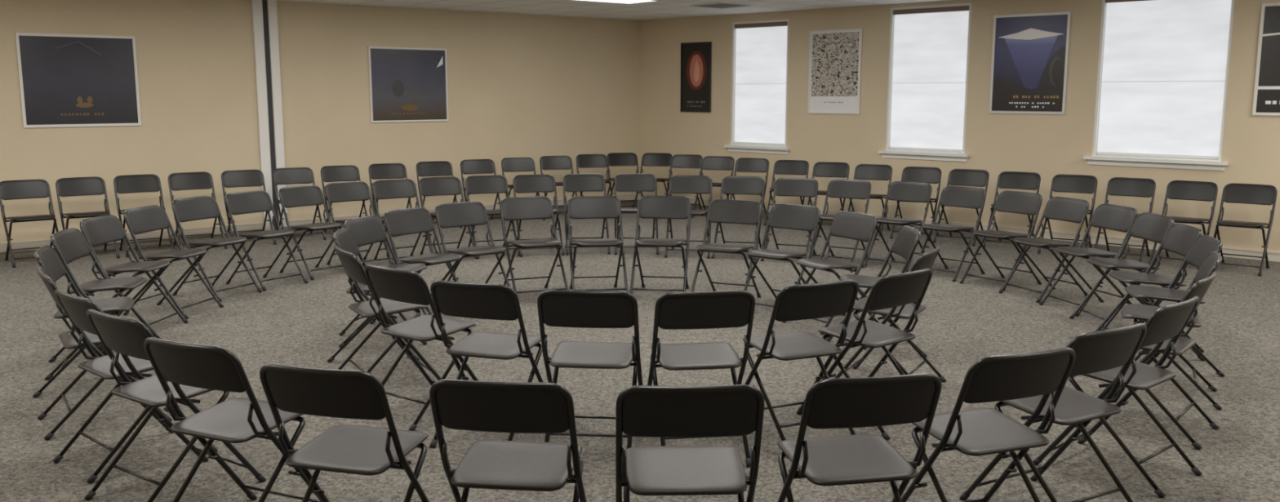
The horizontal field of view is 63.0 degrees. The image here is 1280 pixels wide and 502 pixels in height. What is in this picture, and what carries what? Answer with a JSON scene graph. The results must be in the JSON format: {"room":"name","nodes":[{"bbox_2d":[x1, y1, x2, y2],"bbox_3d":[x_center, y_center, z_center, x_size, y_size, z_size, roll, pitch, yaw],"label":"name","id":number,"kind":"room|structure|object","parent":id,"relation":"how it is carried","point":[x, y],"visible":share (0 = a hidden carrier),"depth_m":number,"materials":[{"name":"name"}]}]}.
{"room":"assembly chamber","nodes":[
{"label":"assembly chamber","id":0,"kind":"room"},
{"bbox_2d":[0,0,639,243],"bbox_3d":[-5.420,-1.635,12.785,14.200,2.885,0.201,-7,11,-39],"label":"wall","id":1,"kind":"structure","parent":0,"point":[535,86],"depth_m":13.57,"materials":[{"name":"beige paint"}]},
{"bbox_2d":[14,32,141,128],"bbox_3d":[-6.337,-1.927,11.838,1.210,1.030,0.021,-7,11,-39],"label":"framed poster","id":2,"kind":"object","parent":1,"relation":"attached to","point":[66,80],"visible":1,"depth_m":11.82,"materials":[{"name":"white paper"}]},
{"bbox_2d":[250,0,287,230],"bbox_3d":[-4.682,-1.701,13.221,0.300,2.885,0.050,-7,11,-39],"label":"column","id":3,"kind":"structure","parent":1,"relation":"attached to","point":[264,12],"depth_m":13.16,"materials":[{"name":"white paint"}]},
{"bbox_2d":[0,193,639,252],"bbox_3d":[-5.428,-0.236,12.849,14.000,0.100,0.032,-7,11,-39],"label":"baseboard","id":4,"kind":"structure","parent":1,"relation":"attached to","point":[153,234],"depth_m":12.93,"materials":[{"name":"beige paint"}]},
{"bbox_2d":[368,46,448,122],"bbox_3d":[-3.175,-2.287,14.392,1.170,1.010,0.021,-7,11,-39],"label":"framed poster","id":5,"kind":"object","parent":1,"relation":"attached to","point":[406,84],"visible":1,"depth_m":14.38,"materials":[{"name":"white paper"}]},
{"bbox_2d":[276,0,951,20],"bbox_3d":[-0.019,-2.305,7.291,16.708,0.100,13.896,8,12,43],"label":"ceiling","id":6,"kind":"structure","parent":0,"point":[662,9],"depth_m":13.85,"materials":[{"name":"paint"}]},
{"bbox_2d":[574,0,660,4],"bbox_3d":[-0.410,-3.086,12.801,1.220,0.020,0.610,-7,11,-39],"label":"ceiling light panel","id":7,"kind":"object","parent":6,"relation":"in","point":[624,2],"depth_m":13.13,"materials":[{"name":"white plastic"}]},
{"bbox_2d":[689,2,754,8],"bbox_3d":[1.080,-3.235,13.769,0.600,0.018,0.600,-7,11,-39],"label":"ceiling vent","id":8,"kind":"object","parent":6,"relation":"in","point":[715,5],"depth_m":13.67,"materials":[{"name":"grey metal"}]},
{"bbox_2d":[0,199,1279,501],"bbox_3d":[-0.019,0.645,7.742,16.708,0.100,13.896,8,12,43],"label":"floor","id":9,"kind":"structure","parent":0,"point":[294,322],"depth_m":6.88,"materials":[{"name":"grey carpet"}]},
{"bbox_2d":[0,178,58,267],"bbox_3d":[-6.322,-0.303,10.839,0.486,0.840,0.603,-7,11,-40],"label":"folding chair","id":10,"kind":"object","parent":9,"relation":"on","point":[20,188],"visible":0.95,"depth_m":10.88,"materials":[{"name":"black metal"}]},
{"bbox_2d":[32,244,138,397],"bbox_3d":[-3.314,0.391,6.295,0.603,0.840,0.486,-3,9,-20],"label":"folding chair","id":11,"kind":"object","parent":9,"relation":"on","point":[46,257],"visible":0.58,"depth_m":6.25,"materials":[{"name":"black metal"}]},
{"bbox_2d":[55,176,119,257],"bbox_3d":[-5.910,-0.352,11.157,0.486,0.840,0.603,-7,11,-37],"label":"folding chair","id":12,"kind":"object","parent":9,"relation":"on","point":[75,186],"visible":0.87,"depth_m":11.20,"materials":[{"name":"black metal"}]},
{"bbox_2d":[36,266,172,440],"bbox_3d":[-2.899,0.498,5.591,0.603,0.840,0.486,-6,10,-33],"label":"folding chair","id":13,"kind":"object","parent":9,"relation":"on","point":[69,340],"visible":0.44,"depth_m":5.41,"materials":[{"name":"black metal"}]},
{"bbox_2d":[48,227,162,362],"bbox_3d":[-3.610,0.278,7.035,0.603,0.840,0.486,-1,9,-8],"label":"folding chair","id":14,"kind":"object","parent":9,"relation":"on","point":[70,245],"visible":0.84,"depth_m":6.99,"materials":[{"name":"black metal"}]},
{"bbox_2d":[79,214,188,336],"bbox_3d":[-3.786,0.168,7.755,0.603,0.840,0.486,1,9,5],"label":"folding chair","id":15,"kind":"object","parent":9,"relation":"on","point":[102,229],"visible":0.87,"depth_m":7.76,"materials":[{"name":"black metal"}]},
{"bbox_2d":[52,288,217,484],"bbox_3d":[-2.457,0.585,5.023,0.486,0.840,0.603,8,12,41],"label":"folding chair","id":16,"kind":"object","parent":9,"relation":"on","point":[76,308],"visible":0.61,"depth_m":4.89,"materials":[{"name":"black metal"}]},
{"bbox_2d":[113,173,173,257],"bbox_3d":[-5.472,-0.404,11.499,0.486,0.840,0.603,-6,11,-35],"label":"folding chair","id":17,"kind":"object","parent":9,"relation":"on","point":[129,184],"visible":0.64,"depth_m":11.59,"materials":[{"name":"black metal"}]},
{"bbox_2d":[123,204,223,319],"bbox_3d":[-3.769,0.073,8.376,0.603,0.840,0.486,2,9,12],"label":"folding chair","id":18,"kind":"object","parent":9,"relation":"on","point":[142,220],"visible":0.97,"depth_m":8.35,"materials":[{"name":"black metal"}]},
{"bbox_2d":[84,309,266,501],"bbox_3d":[-2.073,0.649,4.603,0.486,0.840,0.603,6,11,35],"label":"folding chair","id":19,"kind":"object","parent":9,"relation":"on","point":[123,335],"visible":0.76,"depth_m":4.48,"materials":[{"name":"black metal"}]},
{"bbox_2d":[168,171,226,248],"bbox_3d":[-5.030,-0.457,11.844,0.486,0.840,0.603,-6,11,-35],"label":"folding chair","id":20,"kind":"object","parent":9,"relation":"on","point":[184,180],"visible":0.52,"depth_m":11.94,"materials":[{"name":"black metal"}]},
{"bbox_2d":[171,195,262,301],"bbox_3d":[-3.713,-0.037,9.097,0.603,0.840,0.486,4,10,25],"label":"folding chair","id":21,"kind":"object","parent":9,"relation":"on","point":[195,208],"visible":0.98,"depth_m":9.09,"materials":[{"name":"black metal"}]},
{"bbox_2d":[143,337,321,501],"bbox_3d":[-1.598,0.720,4.140,0.486,0.840,0.603,4,10,24],"label":"folding chair","id":22,"kind":"object","parent":9,"relation":"on","point":[235,420],"visible":0.91,"depth_m":4.00,"materials":[{"name":"black metal"}]},
{"bbox_2d":[221,169,276,246],"bbox_3d":[-4.579,-0.510,12.192,0.486,0.840,0.603,-5,10,-31],"label":"folding chair","id":23,"kind":"object","parent":9,"relation":"on","point":[237,178],"visible":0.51,"depth_m":12.28,"materials":[{"name":"black metal"}]},
{"bbox_2d":[225,190,307,291],"bbox_3d":[-3.456,-0.113,9.592,0.603,0.840,0.486,6,10,33],"label":"folding chair","id":24,"kind":"object","parent":9,"relation":"on","point":[260,201],"visible":0.97,"depth_m":9.60,"materials":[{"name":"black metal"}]},
{"bbox_2d":[272,167,326,242],"bbox_3d":[-4.110,-0.567,12.566,0.486,0.840,0.603,-5,10,-30],"label":"folding chair","id":25,"kind":"object","parent":9,"relation":"on","point":[291,175],"visible":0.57,"depth_m":12.65,"materials":[{"name":"black metal"}]},
{"bbox_2d":[278,185,342,279],"bbox_3d":[-3.167,-0.198,10.148,0.603,0.840,0.486,7,11,39],"label":"folding chair","id":26,"kind":"object","parent":9,"relation":"on","point":[304,195],"visible":0.94,"depth_m":10.15,"materials":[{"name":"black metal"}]},
{"bbox_2d":[320,164,367,238],"bbox_3d":[-3.649,-0.623,12.930,0.486,0.840,0.603,-5,10,-30],"label":"folding chair","id":27,"kind":"object","parent":9,"relation":"on","point":[348,172],"visible":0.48,"depth_m":13.02,"materials":[{"name":"black metal"}]},
{"bbox_2d":[259,363,429,501],"bbox_3d":[-1.034,0.772,3.797,0.486,0.840,0.603,2,9,16],"label":"folding chair","id":28,"kind":"object","parent":9,"relation":"on","point":[359,450],"visible":1,"depth_m":3.63,"materials":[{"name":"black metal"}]},
{"bbox_2d":[324,181,388,264],"bbox_3d":[-2.861,-0.264,10.585,0.486,0.840,0.603,-8,12,-41],"label":"folding chair","id":29,"kind":"object","parent":9,"relation":"on","point":[340,192],"visible":0.58,"depth_m":10.66,"materials":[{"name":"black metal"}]},
{"bbox_2d":[327,227,426,362],"bbox_3d":[-1.773,0.280,7.024,0.603,0.840,0.486,-1,9,-5],"label":"folding chair","id":30,"kind":"object","parent":9,"relation":"on","point":[344,239],"visible":0.51,"depth_m":6.95,"materials":[{"name":"black metal"}]},
{"bbox_2d":[338,215,432,335],"bbox_3d":[-1.842,0.184,7.652,0.603,0.840,0.486,3,9,18],"label":"folding chair","id":31,"kind":"object","parent":9,"relation":"on","point":[370,229],"visible":0.52,"depth_m":7.70,"materials":[{"name":"black metal"}]},
{"bbox_2d":[333,245,440,380],"bbox_3d":[-1.553,0.386,6.329,0.603,0.840,0.486,-5,10,-30],"label":"folding chair","id":32,"kind":"object","parent":9,"relation":"on","point":[353,268],"visible":0.83,"depth_m":6.22,"materials":[{"name":"black metal"}]},
{"bbox_2d":[368,163,412,227],"bbox_3d":[-3.165,-0.680,13.306,0.486,0.840,0.603,-4,10,-25],"label":"folding chair","id":33,"kind":"object","parent":9,"relation":"on","point":[380,171],"visible":0.48,"depth_m":13.41,"materials":[{"name":"black metal"}]},
{"bbox_2d":[372,178,433,264],"bbox_3d":[-2.472,-0.307,10.863,0.486,0.840,0.603,-6,10,-34],"label":"folding chair","id":34,"kind":"object","parent":9,"relation":"on","point":[402,188],"visible":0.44,"depth_m":10.96,"materials":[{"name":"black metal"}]},
{"bbox_2d":[364,264,478,431],"bbox_3d":[-1.183,0.475,5.746,0.486,0.840,0.603,6,11,36],"label":"folding chair","id":35,"kind":"object","parent":9,"relation":"on","point":[393,284],"visible":0.9,"depth_m":5.61,"materials":[{"name":"black metal"}]},
{"bbox_2d":[383,207,462,315],"bbox_3d":[-1.672,0.104,8.172,0.603,0.840,0.486,6,11,35],"label":"folding chair","id":36,"kind":"object","parent":9,"relation":"on","point":[400,222],"visible":0.73,"depth_m":8.20,"materials":[{"name":"black metal"}]},
{"bbox_2d":[416,160,462,227],"bbox_3d":[-2.650,-0.741,13.708,0.486,0.840,0.603,-4,9,-23],"label":"folding chair","id":37,"kind":"object","parent":9,"relation":"on","point":[438,168],"visible":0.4,"depth_m":13.82,"materials":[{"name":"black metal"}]},
{"bbox_2d":[417,176,476,258],"bbox_3d":[-2.069,-0.353,11.168,0.486,0.840,0.603,-5,10,-28],"label":"folding chair","id":38,"kind":"object","parent":9,"relation":"on","point":[449,185],"visible":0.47,"depth_m":11.27,"materials":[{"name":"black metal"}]},
{"bbox_2d":[435,201,510,287],"bbox_3d":[-1.372,0.037,8.611,0.486,0.840,0.603,-7,11,-39],"label":"folding chair","id":39,"kind":"object","parent":9,"relation":"on","point":[451,215],"visible":0.86,"depth_m":8.67,"materials":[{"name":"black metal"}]},
{"bbox_2d":[460,159,501,219],"bbox_3d":[-2.143,-0.803,14.111,0.486,0.840,0.603,-3,9,-21],"label":"folding chair","id":40,"kind":"object","parent":9,"relation":"on","point":[468,166],"visible":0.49,"depth_m":14.22,"materials":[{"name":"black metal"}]},
{"bbox_2d":[429,280,543,448],"bbox_3d":[-0.752,0.535,5.355,0.486,0.840,0.603,3,9,19],"label":"folding chair","id":41,"kind":"object","parent":9,"relation":"on","point":[455,299],"visible":0.88,"depth_m":5.17,"materials":[{"name":"black metal"}]},
{"bbox_2d":[464,175,519,258],"bbox_3d":[-1.619,-0.385,11.374,0.486,0.840,0.603,-4,9,-22],"label":"folding chair","id":42,"kind":"object","parent":9,"relation":"on","point":[474,184],"visible":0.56,"depth_m":11.48,"materials":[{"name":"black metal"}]},
{"bbox_2d":[429,378,586,501],"bbox_3d":[-0.430,0.797,3.636,0.486,0.840,0.603,1,9,7],"label":"folding chair","id":43,"kind":"object","parent":9,"relation":"on","point":[519,407],"visible":1,"depth_m":3.45,"materials":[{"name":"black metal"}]},
{"bbox_2d":[501,157,545,220],"bbox_3d":[-1.639,-0.863,14.507,0.486,0.840,0.603,-3,9,-22],"label":"folding chair","id":44,"kind":"object","parent":9,"relation":"on","point":[508,164],"visible":0.44,"depth_m":14.62,"materials":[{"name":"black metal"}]},
{"bbox_2d":[499,195,568,300],"bbox_3d":[-0.926,-0.030,9.051,0.486,0.840,0.603,-4,9,-22],"label":"folding chair","id":45,"kind":"object","parent":9,"relation":"on","point":[515,208],"visible":0.92,"depth_m":9.12,"materials":[{"name":"black metal"}]},
{"bbox_2d":[512,174,564,257],"bbox_3d":[-1.126,-0.401,11.483,0.486,0.840,0.603,-2,9,-15],"label":"folding chair","id":46,"kind":"object","parent":9,"relation":"on","point":[522,183],"visible":0.66,"depth_m":11.60,"materials":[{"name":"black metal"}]},
{"bbox_2d":[539,155,577,218],"bbox_3d":[-1.147,-0.922,14.889,0.486,0.840,0.603,-3,9,-19],"label":"folding chair","id":47,"kind":"object","parent":9,"relation":"on","point":[546,162],"visible":0.48,"depth_m":15.01,"materials":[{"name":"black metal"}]},
{"bbox_2d":[562,173,610,255],"bbox_3d":[-0.601,-0.417,11.586,0.486,0.840,0.603,-1,9,-8],"label":"folding chair","id":48,"kind":"object","parent":9,"relation":"on","point":[571,182],"visible":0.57,"depth_m":11.71,"materials":[{"name":"black metal"}]},
{"bbox_2d":[537,289,643,448],"bbox_3d":[-0.230,0.565,5.159,0.486,0.840,0.603,1,9,6],"label":"folding chair","id":49,"kind":"object","parent":9,"relation":"on","point":[556,308],"visible":0.93,"depth_m":4.96,"materials":[{"name":"black metal"}]},
{"bbox_2d":[576,154,612,195],"bbox_3d":[-0.658,-0.980,15.270,0.486,0.840,0.603,-2,9,-16],"label":"folding chair","id":50,"kind":"object","parent":9,"relation":"on","point":[583,161],"visible":0.56,"depth_m":15.39,"materials":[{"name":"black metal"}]},
{"bbox_2d":[567,195,627,292],"bbox_3d":[-0.377,-0.038,9.106,0.486,0.840,0.603,-1,9,-9],"label":"folding chair","id":51,"kind":"object","parent":9,"relation":"on","point":[578,206],"visible":0.96,"depth_m":9.21,"materials":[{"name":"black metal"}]},
{"bbox_2d":[606,152,643,207],"bbox_3d":[-0.223,-1.032,15.615,0.486,0.840,0.603,-2,9,-14],"label":"folding chair","id":52,"kind":"object","parent":9,"relation":"on","point":[615,159],"visible":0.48,"depth_m":15.74,"materials":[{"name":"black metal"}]},
{"bbox_2d":[614,173,658,254],"bbox_3d":[-0.043,-0.417,11.584,0.486,0.840,0.603,0,9,-2],"label":"folding chair","id":53,"kind":"object","parent":9,"relation":"on","point":[623,182],"visible":0.66,"depth_m":11.71,"materials":[{"name":"black metal"}]},
{"bbox_2d":[633,152,672,207],"bbox_3d":[0.205,-1.025,15.567,0.486,0.840,0.603,3,9,16],"label":"folding chair","id":54,"kind":"object","parent":9,"relation":"on","point":[648,159],"visible":0.56,"depth_m":15.69,"materials":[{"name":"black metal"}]},
{"bbox_2d":[630,195,691,294],"bbox_3d":[0.187,-0.038,9.105,0.486,0.840,0.603,1,9,8],"label":"folding chair","id":55,"kind":"object","parent":9,"relation":"on","point":[648,206],"visible":0.96,"depth_m":9.21,"materials":[{"name":"black metal"}]},
{"bbox_2d":[666,154,702,216],"bbox_3d":[0.633,-0.967,15.183,0.486,0.840,0.603,3,9,17],"label":"folding chair","id":56,"kind":"object","parent":9,"relation":"on","point":[677,161],"visible":0.53,"depth_m":15.31,"materials":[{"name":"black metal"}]},
{"bbox_2d":[664,175,712,258],"bbox_3d":[0.536,-0.382,11.358,0.486,0.840,0.603,1,9,7],"label":"folding chair","id":57,"kind":"object","parent":9,"relation":"on","point":[703,184],"visible":0.64,"depth_m":11.48,"materials":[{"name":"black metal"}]},
{"bbox_2d":[615,384,764,501],"bbox_3d":[0.155,0.804,3.588,0.486,0.840,0.603,0,9,-2],"label":"folding chair","id":58,"kind":"object","parent":9,"relation":"on","point":[734,410],"visible":1,"depth_m":3.40,"materials":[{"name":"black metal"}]},
{"bbox_2d":[647,290,755,466],"bbox_3d":[0.281,0.568,5.138,0.486,0.840,0.603,-1,9,-8],"label":"folding chair","id":59,"kind":"object","parent":9,"relation":"on","point":[726,308],"visible":0.91,"depth_m":4.94,"materials":[{"name":"black metal"}]},
{"bbox_2d":[691,155,734,217],"bbox_3d":[1.050,-0.907,14.793,0.486,0.840,0.603,3,9,21],"label":"folding chair","id":60,"kind":"object","parent":9,"relation":"on","point":[708,162],"visible":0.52,"depth_m":14.91,"materials":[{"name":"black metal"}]},
{"bbox_2d":[690,199,761,297],"bbox_3d":[0.729,0.012,8.777,0.486,0.840,0.603,4,10,24],"label":"folding chair","id":61,"kind":"object","parent":9,"relation":"on","point":[719,211],"visible":0.94,"depth_m":8.86,"materials":[{"name":"black metal"}]},
{"bbox_2d":[711,176,764,260],"bbox_3d":[1.072,-0.367,11.257,0.486,0.840,0.603,2,9,16],"label":"folding chair","id":62,"kind":"object","parent":9,"relation":"on","point":[746,185],"visible":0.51,"depth_m":11.38,"materials":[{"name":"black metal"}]},
{"bbox_2d":[729,157,768,217],"bbox_3d":[1.494,-0.846,14.396,0.486,0.840,0.603,3,9,20],"label":"folding chair","id":63,"kind":"object","parent":9,"relation":"on","point":[742,164],"visible":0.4,"depth_m":14.52,"materials":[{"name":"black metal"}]},
{"bbox_2d":[743,203,820,306],"bbox_3d":[1.135,0.065,8.428,0.486,0.840,0.603,7,11,40],"label":"folding chair","id":64,"kind":"object","parent":9,"relation":"on","point":[790,216],"visible":0.91,"depth_m":8.47,"materials":[{"name":"black metal"}]},
{"bbox_2d":[763,160,808,225],"bbox_3d":[1.971,-0.780,13.963,0.486,0.840,0.603,3,9,21],"label":"folding chair","id":65,"kind":"object","parent":9,"relation":"on","point":[800,167],"visible":0.54,"depth_m":14.07,"materials":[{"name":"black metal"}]},
{"bbox_2d":[760,177,818,261],"bbox_3d":[1.598,-0.335,11.049,0.486,0.840,0.603,4,9,22],"label":"folding chair","id":66,"kind":"object","parent":9,"relation":"on","point":[788,187],"visible":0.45,"depth_m":11.17,"materials":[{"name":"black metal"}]},
{"bbox_2d":[742,280,858,440],"bbox_3d":[0.791,0.536,5.346,0.486,0.840,0.603,-4,10,-25],"label":"folding chair","id":67,"kind":"object","parent":9,"relation":"on","point":[823,300],"visible":0.87,"depth_m":5.18,"materials":[{"name":"black metal"}]},
{"bbox_2d":[807,161,849,224],"bbox_3d":[2.427,-0.717,13.551,0.486,0.840,0.603,4,9,23],"label":"folding chair","id":68,"kind":"object","parent":9,"relation":"on","point":[820,169],"visible":0.51,"depth_m":13.65,"materials":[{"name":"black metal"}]},
{"bbox_2d":[782,211,879,334],"bbox_3d":[1.468,0.143,7.916,0.603,0.840,0.486,-5,10,-29],"label":"folding chair","id":69,"kind":"object","parent":9,"relation":"on","point":[846,224],"visible":0.84,"depth_m":7.91,"materials":[{"name":"black metal"}]},
{"bbox_2d":[808,178,871,262],"bbox_3d":[2.094,-0.306,10.860,0.486,0.840,0.603,6,10,32],"label":"folding chair","id":70,"kind":"object","parent":9,"relation":"on","point":[837,188],"visible":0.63,"depth_m":10.94,"materials":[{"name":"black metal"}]},
{"bbox_2d":[777,373,942,501],"bbox_3d":[0.737,0.788,3.692,0.486,0.840,0.603,-2,9,-11],"label":"folding chair","id":71,"kind":"object","parent":9,"relation":"on","point":[880,401],"visible":1,"depth_m":3.51,"materials":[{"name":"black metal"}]},
{"bbox_2d":[797,268,932,439],"bbox_3d":[1.238,0.495,5.613,0.486,0.840,0.603,-7,11,-38],"label":"folding chair","id":72,"kind":"object","parent":9,"relation":"on","point":[892,291],"visible":0.91,"depth_m":5.47,"materials":[{"name":"black metal"}]},
{"bbox_2d":[847,164,892,235],"bbox_3d":[2.878,-0.655,13.141,0.486,0.840,0.603,4,10,26],"label":"folding chair","id":73,"kind":"object","parent":9,"relation":"on","point":[862,171],"visible":0.62,"depth_m":13.23,"materials":[{"name":"black metal"}]},
{"bbox_2d":[826,225,927,356],"bbox_3d":[1.620,0.263,7.132,0.603,0.840,0.486,0,9,0],"label":"folding chair","id":74,"kind":"object","parent":9,"relation":"on","point":[906,241],"visible":0.68,"depth_m":7.14,"materials":[{"name":"black metal"}]},
{"bbox_2d":[834,246,946,382],"bbox_3d":[1.513,0.390,6.299,0.603,0.840,0.486,5,10,30],"label":"folding chair","id":75,"kind":"object","parent":9,"relation":"on","point":[926,260],"visible":0.57,"depth_m":6.19,"materials":[{"name":"black metal"}]},
{"bbox_2d":[864,181,932,271],"bbox_3d":[2.633,-0.264,10.582,0.486,0.840,0.603,7,11,40],"label":"folding chair","id":76,"kind":"object","parent":9,"relation":"on","point":[917,192],"visible":0.91,"depth_m":10.63,"materials":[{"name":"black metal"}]},
{"bbox_2d":[889,166,942,240],"bbox_3d":[3.367,-0.587,12.698,0.486,0.840,0.603,5,10,27],"label":"folding chair","id":77,"kind":"object","parent":9,"relation":"on","point":[909,174],"visible":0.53,"depth_m":12.78,"materials":[{"name":"black metal"}]},
{"bbox_2d":[919,186,986,281],"bbox_3d":[2.994,-0.184,10.059,0.603,0.840,0.486,-8,12,-42],"label":"folding chair","id":78,"kind":"object","parent":9,"relation":"on","point":[950,196],"visible":0.97,"depth_m":10.08,"materials":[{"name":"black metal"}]},
{"bbox_2d":[933,168,989,246],"bbox_3d":[3.799,-0.527,12.305,0.486,0.840,0.603,6,10,33],"label":"folding chair","id":79,"kind":"object","parent":9,"relation":"on","point":[961,177],"visible":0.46,"depth_m":12.38,"materials":[{"name":"black metal"}]},
{"bbox_2d":[901,347,1075,501],"bbox_3d":[1.307,0.742,3.998,0.486,0.840,0.603,-3,9,-21],"label":"folding chair","id":80,"kind":"object","parent":9,"relation":"on","point":[977,432],"visible":0.96,"depth_m":3.84,"materials":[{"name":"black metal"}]},
{"bbox_2d":[959,191,1042,291],"bbox_3d":[3.336,-0.110,9.572,0.603,0.840,0.486,-6,10,-33],"label":"folding chair","id":81,"kind":"object","parent":9,"relation":"on","point":[1011,202],"visible":0.94,"depth_m":9.60,"materials":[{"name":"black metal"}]},
{"bbox_2d":[982,171,1040,250],"bbox_3d":[4.248,-0.465,11.902,0.486,0.840,0.603,6,11,34],"label":"folding chair","id":82,"kind":"object","parent":9,"relation":"on","point":[1006,180],"visible":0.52,"depth_m":11.99,"materials":[{"name":"black metal"}]},
{"bbox_2d":[998,196,1088,302],"bbox_3d":[3.526,-0.029,9.042,0.603,0.840,0.486,-3,9,-22],"label":"folding chair","id":83,"kind":"object","parent":9,"relation":"on","point":[1059,208],"visible":0.95,"depth_m":9.03,"materials":[{"name":"black metal"}]},
{"bbox_2d":[959,323,1146,501],"bbox_3d":[1.749,0.687,4.357,0.486,0.840,0.603,-5,10,-30],"label":"folding chair","id":84,"kind":"object","parent":9,"relation":"on","point":[1107,349],"visible":0.82,"depth_m":4.24,"materials":[{"name":"black metal"}]},
{"bbox_2d":[1037,174,1097,253],"bbox_3d":[4.713,-0.402,11.485,0.486,0.840,0.603,6,10,33],"label":"folding chair","id":85,"kind":"object","parent":9,"relation":"on","point":[1080,184],"visible":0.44,"depth_m":11.58,"materials":[{"name":"black metal"}]},
{"bbox_2d":[1039,204,1137,316],"bbox_3d":[3.670,0.056,8.486,0.603,0.840,0.486,-2,9,-15],"label":"folding chair","id":86,"kind":"object","parent":9,"relation":"on","point":[1108,216],"visible":0.89,"depth_m":8.50,"materials":[{"name":"black metal"}]},
{"bbox_2d":[1032,296,1202,497],"bbox_3d":[2.245,0.611,4.855,0.486,0.840,0.603,-8,12,-41],"label":"folding chair","id":87,"kind":"object","parent":9,"relation":"on","point":[1168,322],"visible":0.76,"depth_m":4.73,"materials":[{"name":"black metal"}]},
{"bbox_2d":[1069,212,1174,330],"bbox_3d":[3.675,0.145,7.903,0.603,0.840,0.486,-1,9,-5],"label":"folding chair","id":88,"kind":"object","parent":9,"relation":"on","point":[1153,227],"visible":0.8,"depth_m":7.91,"materials":[{"name":"black metal"}]},
{"bbox_2d":[1092,177,1155,262],"bbox_3d":[5.147,-0.341,11.087,0.486,0.840,0.603,6,11,36],"label":"folding chair","id":89,"kind":"object","parent":9,"relation":"on","point":[1117,186],"visible":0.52,"depth_m":11.18,"materials":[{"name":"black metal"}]},
{"bbox_2d":[1075,271,1218,449],"bbox_3d":[2.681,0.518,5.461,0.603,0.840,0.486,7,11,39],"label":"folding chair","id":90,"kind":"object","parent":9,"relation":"on","point":[1199,288],"visible":0.45,"depth_m":5.29,"materials":[{"name":"black metal"}]},
{"bbox_2d":[1093,222,1204,352],"bbox_3d":[3.556,0.241,7.276,0.603,0.840,0.486,1,9,4],"label":"folding chair","id":91,"kind":"object","parent":9,"relation":"on","point":[1179,238],"visible":0.81,"depth_m":7.27,"materials":[{"name":"black metal"}]},
{"bbox_2d":[1121,251,1222,410],"bbox_3d":[3.060,0.425,6.074,0.603,0.840,0.486,4,10,25],"label":"folding chair","id":92,"kind":"object","parent":9,"relation":"on","point":[1136,312],"visible":0.53,"depth_m":6.03,"materials":[{"name":"black metal"}]},
{"bbox_2d":[1124,235,1224,377],"bbox_3d":[3.393,0.328,6.709,0.603,0.840,0.486,2,9,13],"label":"folding chair","id":93,"kind":"object","parent":9,"relation":"on","point":[1203,245],"visible":0.66,"depth_m":6.69,"materials":[{"name":"black metal"}]},
{"bbox_2d":[1148,180,1217,270],"bbox_3d":[5.579,-0.282,10.700,0.486,0.840,0.603,7,11,40],"label":"folding chair","id":94,"kind":"object","parent":9,"relation":"on","point":[1205,191],"visible":0.83,"depth_m":10.75,"materials":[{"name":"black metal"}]},
{"bbox_2d":[1213,182,1277,275],"bbox_3d":[5.973,-0.229,10.354,0.486,0.840,0.603,7,11,40],"label":"folding chair","id":95,"kind":"object","parent":9,"relation":"on","point":[1233,193],"visible":0.94,"depth_m":10.39,"materials":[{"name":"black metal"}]},
{"bbox_2d":[639,0,1279,252],"bbox_3d":[5.474,-1.509,11.962,15.000,2.885,0.200,8,12,43],"label":"wall","id":96,"kind":"structure","parent":0,"point":[1048,146],"depth_m":13.06,"materials":[{"name":"beige paint"}]},
{"bbox_2d":[680,41,711,112],"bbox_3d":[0.859,-2.675,16.101,0.610,1.060,0.020,8,12,43],"label":"framed poster","id":97,"kind":"object","parent":96,"relation":"attached to","point":[695,57],"visible":1,"depth_m":16.10,"materials":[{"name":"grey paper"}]},
{"bbox_2d":[724,18,790,154],"bbox_3d":[1.765,-2.400,15.331,1.170,1.910,0.210,8,12,43],"label":"window","id":98,"kind":"structure","parent":96,"relation":"in","point":[760,49],"depth_m":15.34,"materials":[{"name":"white glass"}]},
{"bbox_2d":[807,28,862,114],"bbox_3d":[2.675,-2.461,14.374,0.840,1.140,0.020,8,12,43],"label":"framed poster","id":99,"kind":"object","parent":96,"relation":"attached to","point":[835,56],"visible":1,"depth_m":14.36,"materials":[{"name":"white paper"}]},
{"bbox_2d":[878,3,971,161],"bbox_3d":[3.714,-2.163,13.477,1.270,1.960,0.210,8,12,43],"label":"window","id":100,"kind":"structure","parent":96,"relation":"in","point":[929,46],"depth_m":13.48,"materials":[{"name":"white glass"}]},
{"bbox_2d":[639,193,1279,262],"bbox_3d":[5.398,-0.120,12.094,15.000,0.100,0.020,8,12,43],"label":"baseboard","id":101,"kind":"structure","parent":96,"relation":"attached to","point":[1272,255],"depth_m":12.26,"materials":[{"name":"beige paint"}]},
{"bbox_2d":[989,11,1071,114],"bbox_3d":[4.649,-2.235,12.494,0.930,1.180,0.020,8,12,43],"label":"framed poster","id":102,"kind":"object","parent":96,"relation":"attached to","point":[1030,51],"visible":1,"depth_m":12.48,"materials":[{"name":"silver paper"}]},
{"bbox_2d":[1083,0,1235,170],"bbox_3d":[5.754,-1.887,11.542,1.500,1.920,0.210,8,12,43],"label":"window","id":103,"kind":"structure","parent":96,"relation":"in","point":[1163,65],"depth_m":11.54,"materials":[{"name":"white glass"}]},
{"bbox_2d":[1252,2,1279,115],"bbox_3d":[6.711,-1.937,10.541,0.860,1.140,0.020,8,12,43],"label":"framed poster","id":104,"kind":"object","parent":96,"relation":"attached to","point":[1266,101],"visible":1,"depth_m":10.76,"materials":[{"name":"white paper"}]}
]}

